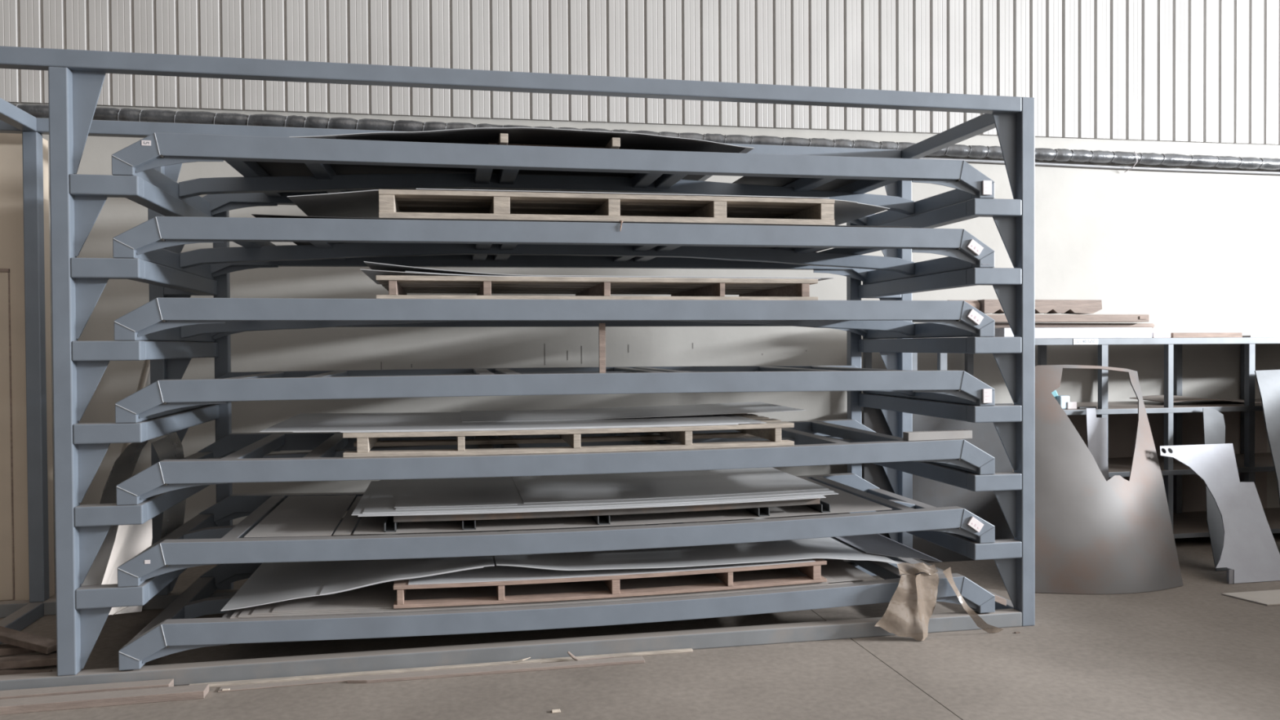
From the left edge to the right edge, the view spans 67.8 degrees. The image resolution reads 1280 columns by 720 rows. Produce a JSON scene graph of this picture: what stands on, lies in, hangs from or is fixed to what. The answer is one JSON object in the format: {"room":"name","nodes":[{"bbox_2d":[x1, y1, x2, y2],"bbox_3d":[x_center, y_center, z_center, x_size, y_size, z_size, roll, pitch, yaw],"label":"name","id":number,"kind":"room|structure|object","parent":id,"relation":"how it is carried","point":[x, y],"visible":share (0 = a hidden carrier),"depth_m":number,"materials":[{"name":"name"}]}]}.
{"room":"metal fabrication workshop","nodes":[
{"label":"metal fabrication workshop","id":0,"kind":"room"},
{"bbox_2d":[0,0,1279,571],"bbox_3d":[1.914,-2.171,8.555,29.021,7.500,0.329,0,1,-10],"label":"wall","id":1,"kind":"structure","parent":0,"point":[1193,252],"depth_m":8.26,"materials":[{"name":"white paint"}]},
{"bbox_2d":[10,102,1279,169],"bbox_3d":[1.498,-1.872,8.281,22.079,0.360,0.118,0,1,-10],"label":"pipe","id":2,"kind":"object","parent":1,"relation":"attached to","point":[42,111],"visible":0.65,"depth_m":8.08,"materials":[{"name":"silver metal"}]},
{"bbox_2d":[1124,151,1137,172],"bbox_3d":[4.526,-1.827,8.780,0.026,0.180,0.120,-1,1,-34],"label":"wire loop","id":3,"kind":"object","parent":2,"relation":"hanging from","point":[1134,151],"visible":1,"depth_m":8.76,"materials":[{"name":"silver metal"}]},
{"bbox_2d":[918,157,1279,174],"bbox_3d":[6.956,-1.776,9.244,10.755,0.148,0.028,0,1,-10],"label":"conduit","id":4,"kind":"object","parent":1,"relation":"attached to","point":[941,158],"visible":0.73,"depth_m":8.81,"materials":[{"name":"grey metal"}]},
{"bbox_2d":[0,533,1279,719],"bbox_3d":[2.984,1.747,3.358,29.000,0.200,13.000,-1,1,-11],"label":"floor","id":5,"kind":"structure","parent":0,"point":[1191,651],"depth_m":4.98,"materials":[{"name":"concrete"}]},
{"bbox_2d":[0,669,52,675],"bbox_3d":[-3.240,1.633,4.911,0.360,0.040,0.100,0,1,0],"label":"scrap","id":6,"kind":"object","parent":5,"relation":"on","point":[8,672],"visible":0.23,"depth_m":4.93,"materials":[{"name":"brown wood"}]},
{"bbox_2d":[0,133,54,601],"bbox_3d":[-4.764,0.066,6.351,1.400,3.170,0.340,-1,1,-11],"label":"trim","id":7,"kind":"structure","parent":5,"relation":"on","point":[11,209],"depth_m":6.31,"materials":[{"name":"grey metal"}]},
{"bbox_2d":[0,268,14,600],"bbox_3d":[-4.611,0.497,6.204,0.935,2.190,0.020,-1,1,-11],"label":"door","id":8,"kind":"structure","parent":7,"relation":"attached to","point":[6,508],"depth_m":6.29,"materials":[{"name":"brown wood"}]},
{"bbox_2d":[0,653,57,669],"bbox_3d":[-3.315,1.611,5.080,0.461,0.067,0.100,-1,1,-26],"label":"scrap","id":9,"kind":"object","parent":5,"relation":"on","point":[42,660],"visible":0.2,"depth_m":5.07,"materials":[{"name":"brown wood"}]},
{"bbox_2d":[0,626,57,653],"bbox_3d":[-3.405,1.529,5.224,0.459,0.112,0.100,0,1,12],"label":"scrap","id":10,"kind":"object","parent":9,"relation":"on","point":[8,636],"visible":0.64,"depth_m":5.18,"materials":[{"name":"brown wood"}]},
{"bbox_2d":[0,644,57,656],"bbox_3d":[-3.405,1.608,5.327,0.421,0.081,0.100,-1,1,-40],"label":"scrap","id":11,"kind":"object","parent":5,"relation":"on","point":[5,649],"visible":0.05,"depth_m":5.24,"materials":[{"name":"brown wood"}]},
{"bbox_2d":[0,678,173,699],"bbox_3d":[-3.401,1.646,4.556,2.145,0.045,0.125,-1,1,-11],"label":"plank","id":12,"kind":"object","parent":5,"relation":"on","point":[67,690],"visible":0.57,"depth_m":4.69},
{"bbox_2d":[0,684,208,715],"bbox_3d":[-3.286,1.650,4.463,2.337,0.038,0.120,-1,1,-12],"label":"plank","id":13,"kind":"object","parent":5,"relation":"on","point":[71,701],"visible":1,"depth_m":4.59,"materials":[{"name":"beige wood"}]},
{"bbox_2d":[101,519,152,614],"bbox_3d":[-3.453,1.352,6.190,0.537,0.574,0.165,-1,1,-24],"label":"panel","id":14,"kind":"object","parent":5,"relation":"on","point":[131,540],"visible":0.2,"depth_m":6.26,"materials":[{"name":"silver metal"}]},
{"bbox_2d":[81,431,186,615],"bbox_3d":[-3.133,1.040,5.802,0.568,1.212,0.500,-1,1,-11],"label":"sheet","id":15,"kind":"object","parent":5,"relation":"on","point":[167,446],"visible":0.34,"depth_m":5.82,"materials":[{"name":"grey metal"}]},
{"bbox_2d":[120,360,150,453],"bbox_3d":[-3.921,0.773,7.268,0.505,1.743,0.100,-1,1,-24],"label":"leaning pole","id":16,"kind":"object","parent":5,"relation":"on","point":[144,379],"visible":0.02,"depth_m":7.28,"materials":[{"name":"grey metal"}]},
{"bbox_2d":[217,662,541,692],"bbox_3d":[-1.321,1.647,4.954,1.621,0.006,0.070,-1,1,-12],"label":"plank","id":17,"kind":"object","parent":5,"relation":"on","point":[250,686],"visible":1,"depth_m":4.86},
{"bbox_2d":[189,648,693,687],"bbox_3d":[-0.995,1.639,5.079,2.630,0.014,0.040,-1,1,-12],"label":"plank","id":18,"kind":"object","parent":5,"relation":"on","point":[216,684],"visible":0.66,"depth_m":5.04,"materials":[{"name":"brown wood"}]},
{"bbox_2d":[346,655,644,683],"bbox_3d":[-0.741,1.638,5.037,1.548,0.016,0.080,-1,1,-11],"label":"plank","id":19,"kind":"object","parent":5,"relation":"on","point":[630,660],"visible":1,"depth_m":5.02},
{"bbox_2d":[0,45,1035,690],"bbox_3d":[-1.377,0.037,5.900,7.343,3.200,1.732,-1,1,-11],"label":"storage rack","id":20,"kind":"object","parent":5,"relation":"on","point":[76,77],"visible":0.73,"depth_m":5.47,"materials":[{"name":"metal"}]},
{"bbox_2d":[111,132,994,226],"bbox_3d":[-0.417,-1.067,6.026,4.854,0.221,1.667,-1,1,-11],"label":"shelf","id":21,"kind":"object","parent":20,"relation":"on","point":[657,171],"visible":0.67,"depth_m":5.51,"materials":[{"name":"metal"}]},
{"bbox_2d":[256,161,635,192],"bbox_3d":[-1.018,-1.171,5.970,2.620,0.003,1.560,-1,1,-11],"label":"sheet","id":22,"kind":"object","parent":21,"relation":"on","point":[273,169],"visible":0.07,"depth_m":5.88,"materials":[{"name":"grey metal"}]},
{"bbox_2d":[288,127,754,181],"bbox_3d":[-0.709,-1.229,5.821,2.530,0.099,1.250,-1,1,-11],"label":"sheet","id":23,"kind":"object","parent":22,"relation":"on","point":[746,149],"visible":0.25,"depth_m":5.20,"materials":[{"name":"grey metal"}]},
{"bbox_2d":[335,128,745,180],"bbox_3d":[-0.622,-1.234,5.844,2.250,0.082,1.240,-1,1,-11],"label":"sheet","id":24,"kind":"object","parent":23,"relation":"on","point":[478,136],"visible":0.29,"depth_m":5.41,"materials":[{"name":"black metal"}]},
{"bbox_2d":[488,133,620,149],"bbox_3d":[-0.552,-1.218,5.855,0.770,0.088,1.246,-1,1,-11],"label":"wooden pallet","id":25,"kind":"object","parent":22,"relation":"on","point":[615,143],"visible":0.09,"depth_m":5.33,"materials":[{"name":"brown wood"}]},
{"bbox_2d":[733,176,858,191],"bbox_3d":[1.041,-1.192,6.379,0.820,0.004,1.560,-1,1,-11],"label":"sheet","id":26,"kind":"object","parent":21,"relation":"on","point":[836,184],"visible":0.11,"depth_m":6.37,"materials":[{"name":"grey metal"}]},
{"bbox_2d":[112,216,994,284],"bbox_3d":[-0.414,-0.657,6.032,4.854,0.228,1.667,-1,1,-11],"label":"shelf","id":27,"kind":"object","parent":20,"relation":"on","point":[404,242],"visible":0.98,"depth_m":5.60,"materials":[{"name":"metal"}]},
{"bbox_2d":[301,242,777,248],"bbox_3d":[-0.431,-0.769,6.061,3.400,0.015,1.580,-1,1,-11],"label":"sheet","id":28,"kind":"object","parent":27,"relation":"on","point":[304,243],"visible":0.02,"depth_m":6.22,"materials":[{"name":"grey metal"}]},
{"bbox_2d":[251,213,910,252],"bbox_3d":[-0.354,-0.778,6.058,3.690,0.012,1.575,-1,1,-11],"label":"sheet","id":29,"kind":"object","parent":28,"relation":"on","point":[256,215],"visible":0.07,"depth_m":5.23,"materials":[{"name":"grey metal"}]},
{"bbox_2d":[378,189,835,225],"bbox_3d":[-0.244,-0.854,5.903,2.573,0.161,1.220,-1,1,-11],"label":"wooden pallet","id":30,"kind":"object","parent":29,"relation":"on","point":[393,203],"visible":0.55,"depth_m":5.44,"materials":[{"name":"brown wood"}]},
{"bbox_2d":[287,189,857,217],"bbox_3d":[-0.402,-0.909,5.907,3.200,0.060,1.210,-1,1,-11],"label":"sheet","id":31,"kind":"object","parent":30,"relation":"on","point":[358,204],"visible":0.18,"depth_m":5.44,"materials":[{"name":"grey metal"}]},
{"bbox_2d":[834,202,889,225],"bbox_3d":[0.001,-0.924,6.033,2.800,0.046,1.240,-1,1,-11],"label":"sheet","id":32,"kind":"object","parent":31,"relation":"on","point":[856,211],"visible":0.05,"depth_m":5.93,"materials":[{"name":"grey metal"}]},
{"bbox_2d":[416,188,829,199],"bbox_3d":[-0.164,-0.943,5.939,2.360,0.012,1.200,-1,1,-11],"label":"sheet","id":33,"kind":"object","parent":32,"relation":"on","point":[416,188],"visible":0.09,"depth_m":5.35,"materials":[{"name":"grey metal"}]},
{"bbox_2d":[482,189,777,196],"bbox_3d":[-0.130,-0.947,5.945,1.950,0.010,1.160,-1,1,-11],"label":"sheet","id":34,"kind":"object","parent":33,"relation":"on","point":[482,189],"visible":0.06,"depth_m":5.37,"materials":[{"name":"grey metal"}]},
{"bbox_2d":[114,297,994,342],"bbox_3d":[-0.412,-0.237,6.038,4.854,0.216,1.667,-1,1,-11],"label":"shelf","id":35,"kind":"object","parent":20,"relation":"on","point":[159,319],"visible":0.98,"depth_m":5.37,"materials":[{"name":"metal"}]},
{"bbox_2d":[375,275,817,300],"bbox_3d":[-0.304,-0.406,5.918,2.492,0.127,1.240,-1,1,-11],"label":"wooden pallet","id":36,"kind":"object","parent":35,"relation":"on","point":[397,286],"visible":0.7,"depth_m":5.50,"materials":[{"name":"brown wood"}]},
{"bbox_2d":[360,269,820,284],"bbox_3d":[-0.334,-0.486,5.908,2.593,0.034,1.205,-1,1,-11],"label":"sheet","id":37,"kind":"object","parent":36,"relation":"on","point":[371,273],"visible":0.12,"depth_m":5.24,"materials":[{"name":"grey metal"}]},
{"bbox_2d":[405,271,825,279],"bbox_3d":[-0.203,-0.485,5.952,2.400,0.023,1.210,-1,1,-11],"label":"sheet","id":38,"kind":"object","parent":37,"relation":"on","point":[406,271],"visible":0.05,"depth_m":5.31,"materials":[{"name":"grey metal"}]},
{"bbox_2d":[364,261,834,280],"bbox_3d":[-0.287,-0.511,5.950,2.665,0.069,1.260,-1,1,-11],"label":"sheet","id":39,"kind":"object","parent":38,"relation":"on","point":[373,266],"visible":0.16,"depth_m":5.29,"materials":[{"name":"grey metal"}]},
{"bbox_2d":[115,365,995,422],"bbox_3d":[-0.409,0.174,6.044,4.854,0.222,1.667,-1,1,-11],"label":"shelf","id":40,"kind":"object","parent":20,"relation":"on","point":[162,397],"visible":1,"depth_m":5.30,"materials":[{"name":"metal"}]},
{"bbox_2d":[598,323,605,373],"bbox_3d":[-0.213,-0.067,5.367,0.036,0.282,0.015,-1,1,-11],"label":"wood lath","id":41,"kind":"object","parent":40,"relation":"on","point":[602,326],"visible":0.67,"depth_m":5.36,"materials":[{"name":"brown wood"}]},
{"bbox_2d":[115,418,995,505],"bbox_3d":[-0.408,0.590,6.056,4.854,0.215,1.653,-1,1,-11],"label":"shelf","id":42,"kind":"object","parent":20,"relation":"on","point":[236,457],"visible":0.8,"depth_m":5.36,"materials":[{"name":"metal"}]},
{"bbox_2d":[342,413,794,457],"bbox_3d":[-0.458,0.436,5.883,2.513,0.139,1.230,-1,1,-11],"label":"wooden pallet","id":43,"kind":"object","parent":42,"relation":"on","point":[771,430],"visible":0.5,"depth_m":5.39,"materials":[{"name":"brown wood"}]},
{"bbox_2d":[340,423,738,432],"bbox_3d":[-0.626,0.370,5.836,2.190,0.012,1.195,-1,1,-11],"label":"sheet","id":44,"kind":"object","parent":43,"relation":"on","point":[732,424],"visible":0.09,"depth_m":5.23,"materials":[{"name":"grey metal"}]},
{"bbox_2d":[293,413,766,432],"bbox_3d":[-0.676,0.364,5.905,2.600,0.015,1.340,-1,1,-11],"label":"sheet","id":45,"kind":"object","parent":44,"relation":"on","point":[748,420],"visible":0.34,"depth_m":5.34,"materials":[{"name":"grey metal"}]},
{"bbox_2d":[259,412,749,431],"bbox_3d":[-0.811,0.361,5.906,2.665,0.017,1.385,-1,1,-11],"label":"sheet","id":46,"kind":"object","parent":45,"relation":"on","point":[302,422],"visible":0.62,"depth_m":5.59,"materials":[{"name":"grey metal"}]},
{"bbox_2d":[460,401,805,422],"bbox_3d":[-0.091,0.339,6.322,2.150,0.034,0.950,-1,1,-11],"label":"sheet","id":47,"kind":"object","parent":46,"relation":"on","point":[753,406],"visible":1,"depth_m":6.24,"materials":[{"name":"grey metal"}]},
{"bbox_2d":[902,429,972,440],"bbox_3d":[1.786,0.451,5.718,0.415,0.053,0.070,-1,1,-11],"label":"wooden board","id":48,"kind":"object","parent":42,"relation":"on","point":[961,433],"visible":1,"depth_m":5.69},
{"bbox_2d":[117,472,995,586],"bbox_3d":[-0.404,1.002,6.056,4.854,0.215,1.667,-1,1,-11],"label":"shelf","id":49,"kind":"object","parent":20,"relation":"on","point":[199,541],"visible":0.5,"depth_m":5.30,"materials":[{"name":"metal"}]},
{"bbox_2d":[244,494,355,537],"bbox_3d":[-1.998,0.922,5.719,0.435,0.014,1.402,-1,1,-11],"label":"sheet","id":50,"kind":"object","parent":49,"relation":"on","point":[296,515],"visible":1,"depth_m":5.58,"materials":[{"name":"grey metal"}]},
{"bbox_2d":[333,496,362,535],"bbox_3d":[-1.725,0.926,5.752,0.088,0.005,1.345,-1,1,-11],"label":"sheet","id":51,"kind":"object","parent":49,"relation":"on","point":[346,526],"visible":0.62,"depth_m":5.44,"materials":[{"name":"grey metal"}]},
{"bbox_2d":[353,477,892,534],"bbox_3d":[-0.151,0.910,6.098,3.105,0.030,1.420,-1,1,-11],"label":"sheet","id":52,"kind":"object","parent":49,"relation":"on","point":[843,501],"visible":0.33,"depth_m":5.53,"materials":[{"name":"grey metal"}]},
{"bbox_2d":[384,497,830,532],"bbox_3d":[-0.258,0.870,6.056,2.560,0.103,1.340,-1,1,-11],"label":"pallet","id":53,"kind":"object","parent":52,"relation":"on","point":[602,517],"visible":0.29,"depth_m":5.41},
{"bbox_2d":[357,496,826,516],"bbox_3d":[-0.334,0.823,5.999,2.660,0.019,1.300,-1,1,-11],"label":"sheet","id":54,"kind":"object","parent":53,"relation":"on","point":[822,496],"visible":0.17,"depth_m":5.36,"materials":[{"name":"grey metal"}]},
{"bbox_2d":[351,480,824,515],"bbox_3d":[-0.356,0.819,6.025,2.695,0.019,1.320,-1,1,-11],"label":"sheet","id":55,"kind":"object","parent":54,"relation":"on","point":[362,504],"visible":0.21,"depth_m":5.41,"materials":[{"name":"grey metal"}]},
{"bbox_2d":[362,479,838,513],"bbox_3d":[-0.285,0.812,6.065,2.740,0.022,1.310,-1,1,-11],"label":"sheet","id":56,"kind":"object","parent":55,"relation":"on","point":[384,498],"visible":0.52,"depth_m":5.51,"materials":[{"name":"grey metal"}]},
{"bbox_2d":[395,476,833,510],"bbox_3d":[-0.209,0.807,6.116,2.570,0.022,1.240,-1,1,-11],"label":"sheet","id":57,"kind":"object","parent":56,"relation":"on","point":[519,501],"visible":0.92,"depth_m":5.58,"materials":[{"name":"grey metal"}]},
{"bbox_2d":[394,476,517,507],"bbox_3d":[-1.147,0.814,5.939,0.680,0.012,1.180,-1,1,-11],"label":"sheet","id":58,"kind":"object","parent":57,"relation":"on","point":[495,491],"visible":0.98,"depth_m":5.82,"materials":[{"name":"grey metal"}]},
{"bbox_2d":[511,467,828,503],"bbox_3d":[0.129,0.799,6.234,1.860,0.022,1.180,-1,1,-11],"label":"sheet","id":59,"kind":"object","parent":57,"relation":"on","point":[651,485],"visible":0.94,"depth_m":6.12,"materials":[{"name":"grey metal"}]},
{"bbox_2d":[118,555,995,670],"bbox_3d":[-0.403,1.416,6.068,4.854,0.229,1.653,-1,1,-11],"label":"shelf","id":60,"kind":"object","parent":20,"relation":"on","point":[175,629],"visible":0.41,"depth_m":5.25,"materials":[{"name":"metal"}]},
{"bbox_2d":[230,581,853,618],"bbox_3d":[-0.568,1.331,5.947,3.450,0.034,1.365,-1,1,-11],"label":"sheet","id":61,"kind":"object","parent":60,"relation":"on","point":[235,615],"visible":0.1,"depth_m":5.23,"materials":[{"name":"grey metal"}]},
{"bbox_2d":[238,582,829,617],"bbox_3d":[-0.622,1.326,5.934,3.260,0.033,1.368,-1,1,-11],"label":"sheet","id":62,"kind":"object","parent":61,"relation":"on","point":[246,612],"visible":0.15,"depth_m":5.22,"materials":[{"name":"grey metal"}]},
{"bbox_2d":[251,558,875,614],"bbox_3d":[-0.448,1.319,5.981,3.500,0.033,1.345,-1,1,-11],"label":"sheet","id":63,"kind":"object","parent":62,"relation":"on","point":[840,571],"visible":0.21,"depth_m":5.51,"materials":[{"name":"grey metal"}]},
{"bbox_2d":[271,567,835,612],"bbox_3d":[-0.523,1.316,5.973,3.150,0.029,1.330,-1,1,-11],"label":"sheet","id":64,"kind":"object","parent":63,"relation":"on","point":[382,595],"visible":0.2,"depth_m":5.51,"materials":[{"name":"grey metal"}]},
{"bbox_2d":[393,558,826,608],"bbox_3d":[-0.234,1.253,5.954,2.466,0.142,1.240,-1,1,-11],"label":"wooden pallet","id":65,"kind":"object","parent":64,"relation":"on","point":[812,570],"visible":0.22,"depth_m":5.35,"materials":[{"name":"brown wood"}]},
{"bbox_2d":[220,560,482,611],"bbox_3d":[-1.644,1.206,5.723,1.345,0.161,1.340,-1,1,-11],"label":"sheet","id":66,"kind":"object","parent":65,"relation":"on","point":[271,582],"visible":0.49,"depth_m":5.37,"materials":[{"name":"grey metal"}]},
{"bbox_2d":[319,530,494,595],"bbox_3d":[-1.372,1.172,5.766,0.915,0.111,1.322,-1,1,-11],"label":"sheet","id":67,"kind":"object","parent":66,"relation":"on","point":[345,575],"visible":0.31,"depth_m":5.33,"materials":[{"name":"grey metal"}]},
{"bbox_2d":[408,555,815,584],"bbox_3d":[-0.230,1.191,5.958,2.320,0.022,1.230,-1,1,-11],"label":"sheet","id":68,"kind":"object","parent":65,"relation":"on","point":[493,573],"visible":0.18,"depth_m":5.40,"materials":[{"name":"grey metal"}]},
{"bbox_2d":[494,518,898,570],"bbox_3d":[0.251,1.160,6.101,2.380,0.118,1.338,-1,1,-11],"label":"sheet","id":69,"kind":"object","parent":68,"relation":"on","point":[833,548],"visible":0.32,"depth_m":5.67,"materials":[{"name":"grey metal"}]},
{"bbox_2d":[835,533,942,561],"bbox_3d":[1.532,1.212,6.401,0.510,0.085,1.050,-1,1,-11],"label":"sheet","id":70,"kind":"object","parent":60,"relation":"on","point":[876,544],"visible":0.64,"depth_m":6.19,"materials":[{"name":"grey metal"}]},
{"bbox_2d":[991,593,1006,605],"bbox_3d":[2.173,1.452,5.782,0.090,0.079,0.040,-1,1,-11],"label":"block","id":71,"kind":"object","parent":20,"relation":"on","point":[998,599],"visible":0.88,"depth_m":5.76,"materials":[{"name":"beige wood"}]},
{"bbox_2d":[551,709,560,712],"bbox_3d":[-0.394,1.648,4.471,0.040,0.008,0.025,-1,1,-11],"label":"chip","id":72,"kind":"object","parent":5,"relation":"on","point":[553,710],"visible":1,"depth_m":4.46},
{"bbox_2d":[567,651,613,660],"bbox_3d":[-0.268,1.610,5.198,0.260,0.058,0.025,-1,1,-13],"label":"twig","id":73,"kind":"object","parent":5,"relation":"on","point":[570,654],"visible":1,"depth_m":5.18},
{"bbox_2d":[874,562,938,640],"bbox_3d":[1.561,1.414,5.572,0.460,0.412,0.200,-1,1,-11],"label":"cloth","id":74,"kind":"object","parent":5,"relation":"on","point":[908,612],"visible":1,"depth_m":5.52,"materials":[{"name":"brown fabric"}]},
{"bbox_2d":[863,403,1013,563],"bbox_3d":[2.354,0.972,7.490,1.270,1.240,0.010,-1,1,-11],"label":"sheet","id":75,"kind":"object","parent":5,"relation":"on","point":[985,505],"visible":0.29,"depth_m":7.50,"materials":[{"name":"metal"}]},
{"bbox_2d":[942,567,1003,633],"bbox_3d":[1.971,1.420,5.626,0.363,0.394,0.061,0,1,5],"label":"strip","id":76,"kind":"object","parent":5,"relation":"on","point":[980,623],"visible":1,"depth_m":5.62,"materials":[{"name":"brown"}]},
{"bbox_2d":[862,337,1279,538],"bbox_3d":[4.353,0.688,8.369,4.740,1.757,0.891,-1,1,-11],"label":"shelving unit","id":77,"kind":"object","parent":5,"relation":"on","point":[1171,423],"visible":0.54,"depth_m":8.45,"materials":[{"name":"grey metal"}]},
{"bbox_2d":[1051,390,1076,408],"bbox_3d":[3.468,0.324,7.876,0.232,0.159,0.130,-1,1,-11],"label":"package","id":78,"kind":"object","parent":77,"relation":"on","point":[1063,400],"visible":0.65,"depth_m":7.83,"materials":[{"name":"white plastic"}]},
{"bbox_2d":[1056,395,1069,408],"bbox_3d":[3.487,0.349,7.865,0.090,0.109,0.080,-1,1,-11],"label":"bottle","id":79,"kind":"object","parent":78,"relation":"on","point":[1063,400],"depth_m":7.83,"materials":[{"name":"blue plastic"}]},
{"bbox_2d":[992,327,1151,338],"bbox_3d":[3.589,-0.225,7.990,1.370,0.088,0.300,-1,1,-11],"label":"slab","id":80,"kind":"object","parent":77,"relation":"on","point":[1042,332],"visible":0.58,"depth_m":7.85,"materials":[{"name":"white"}]},
{"bbox_2d":[994,322,1154,328],"bbox_3d":[3.612,-0.288,7.963,1.565,0.048,0.044,-1,1,-11],"label":"plank","id":81,"kind":"object","parent":80,"relation":"on","point":[997,325],"visible":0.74,"depth_m":7.96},
{"bbox_2d":[986,314,1149,322],"bbox_3d":[3.501,-0.345,7.936,1.537,0.063,0.208,-1,1,-11],"label":"timber beam","id":82,"kind":"structure","parent":81,"relation":"on","point":[997,317],"depth_m":7.88,"materials":[{"name":"brown wood"}]},
{"bbox_2d":[964,300,979,310],"bbox_3d":[2.631,-0.434,7.776,0.250,0.107,0.110,-1,1,-11],"label":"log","id":83,"kind":"object","parent":82,"relation":"on","point":[975,304],"visible":0.27,"depth_m":7.75,"materials":[{"name":"brown wood"}]},
{"bbox_2d":[977,299,1102,314],"bbox_3d":[3.301,-0.439,7.910,1.076,0.114,0.180,-1,1,-11],"label":"beam","id":84,"kind":"structure","parent":82,"relation":"on","point":[986,306],"depth_m":7.85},
{"bbox_2d":[1077,406,1096,408],"bbox_3d":[3.687,0.394,7.860,0.160,0.016,0.030,-1,1,-11],"label":"scrap","id":85,"kind":"object","parent":77,"relation":"on","point":[1078,407],"visible":0.9,"depth_m":7.85,"materials":[{"name":"metal"}]},
{"bbox_2d":[1151,332,1170,337],"bbox_3d":[4.364,-0.211,8.094,0.170,0.048,0.200,-1,1,-11],"label":"pale offcut","id":86,"kind":"object","parent":77,"relation":"on","point":[1154,335],"visible":0.69,"depth_m":7.99,"materials":[{"name":"white"}]},
{"bbox_2d":[1129,395,1262,403],"bbox_3d":[5.001,0.352,8.534,1.000,0.058,0.500,-1,1,-11],"label":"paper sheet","id":87,"kind":"object","parent":77,"relation":"on","point":[1152,397],"visible":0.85,"depth_m":8.45,"materials":[{"name":"grey metal"}]},
{"bbox_2d":[1170,332,1242,337],"bbox_3d":[4.814,-0.211,8.112,0.680,0.042,0.060,-1,1,-11],"label":"wooden board","id":88,"kind":"object","parent":77,"relation":"on","point":[1209,335],"visible":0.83,"depth_m":8.08,"materials":[{"name":"brown wood"}]},
{"bbox_2d":[1242,335,1279,337],"bbox_3d":[5.833,-0.209,8.371,1.220,0.018,0.130,-1,1,-11],"label":"bent offcut","id":89,"kind":"object","parent":77,"relation":"on","point":[1242,335],"visible":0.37,"depth_m":8.22,"materials":[{"name":"metal"}]},
{"bbox_2d":[1085,408,1109,480],"bbox_3d":[3.555,0.991,7.364,0.154,1.189,0.816,0,1,22],"label":"strip","id":90,"kind":"object","parent":5,"relation":"on","point":[1096,428],"visible":0.4,"depth_m":7.59,"materials":[{"name":"metal"}]},
{"bbox_2d":[1035,364,1182,594],"bbox_3d":[3.424,0.818,7.043,1.830,1.551,0.981,-1,1,-22],"label":"plate","id":91,"kind":"object","parent":5,"relation":"on","point":[1095,535],"visible":0.87,"depth_m":6.84,"materials":[{"name":"metal"}]},
{"bbox_2d":[1202,408,1226,571],"bbox_3d":[4.574,0.991,7.550,0.165,1.171,0.977,0,1,28],"label":"strip","id":92,"kind":"object","parent":5,"relation":"on","point":[1214,425],"visible":0.5,"depth_m":7.47,"materials":[{"name":"grey metal"}]},
{"bbox_2d":[1159,443,1279,583],"bbox_3d":[4.355,1.120,7.081,0.705,0.930,0.583,-1,1,-11],"label":"plate","id":93,"kind":"object","parent":5,"relation":"on","point":[1250,553],"visible":1,"depth_m":7.08,"materials":[{"name":"metal"}]},
{"bbox_2d":[1221,589,1279,605],"bbox_3d":[4.620,1.587,6.455,1.300,0.008,0.300,-1,1,-11],"label":"board","id":94,"kind":"object","parent":5,"relation":"on","point":[1268,597],"visible":1,"depth_m":6.39,"materials":[{"name":"grey metal"}]},
{"bbox_2d":[1254,369,1279,504],"bbox_3d":[5.332,0.824,7.667,1.043,1.492,0.753,-1,1,-11],"label":"plate","id":95,"kind":"object","parent":5,"relation":"on","point":[1268,380],"visible":1,"depth_m":7.85,"materials":[{"name":"grey metal"}]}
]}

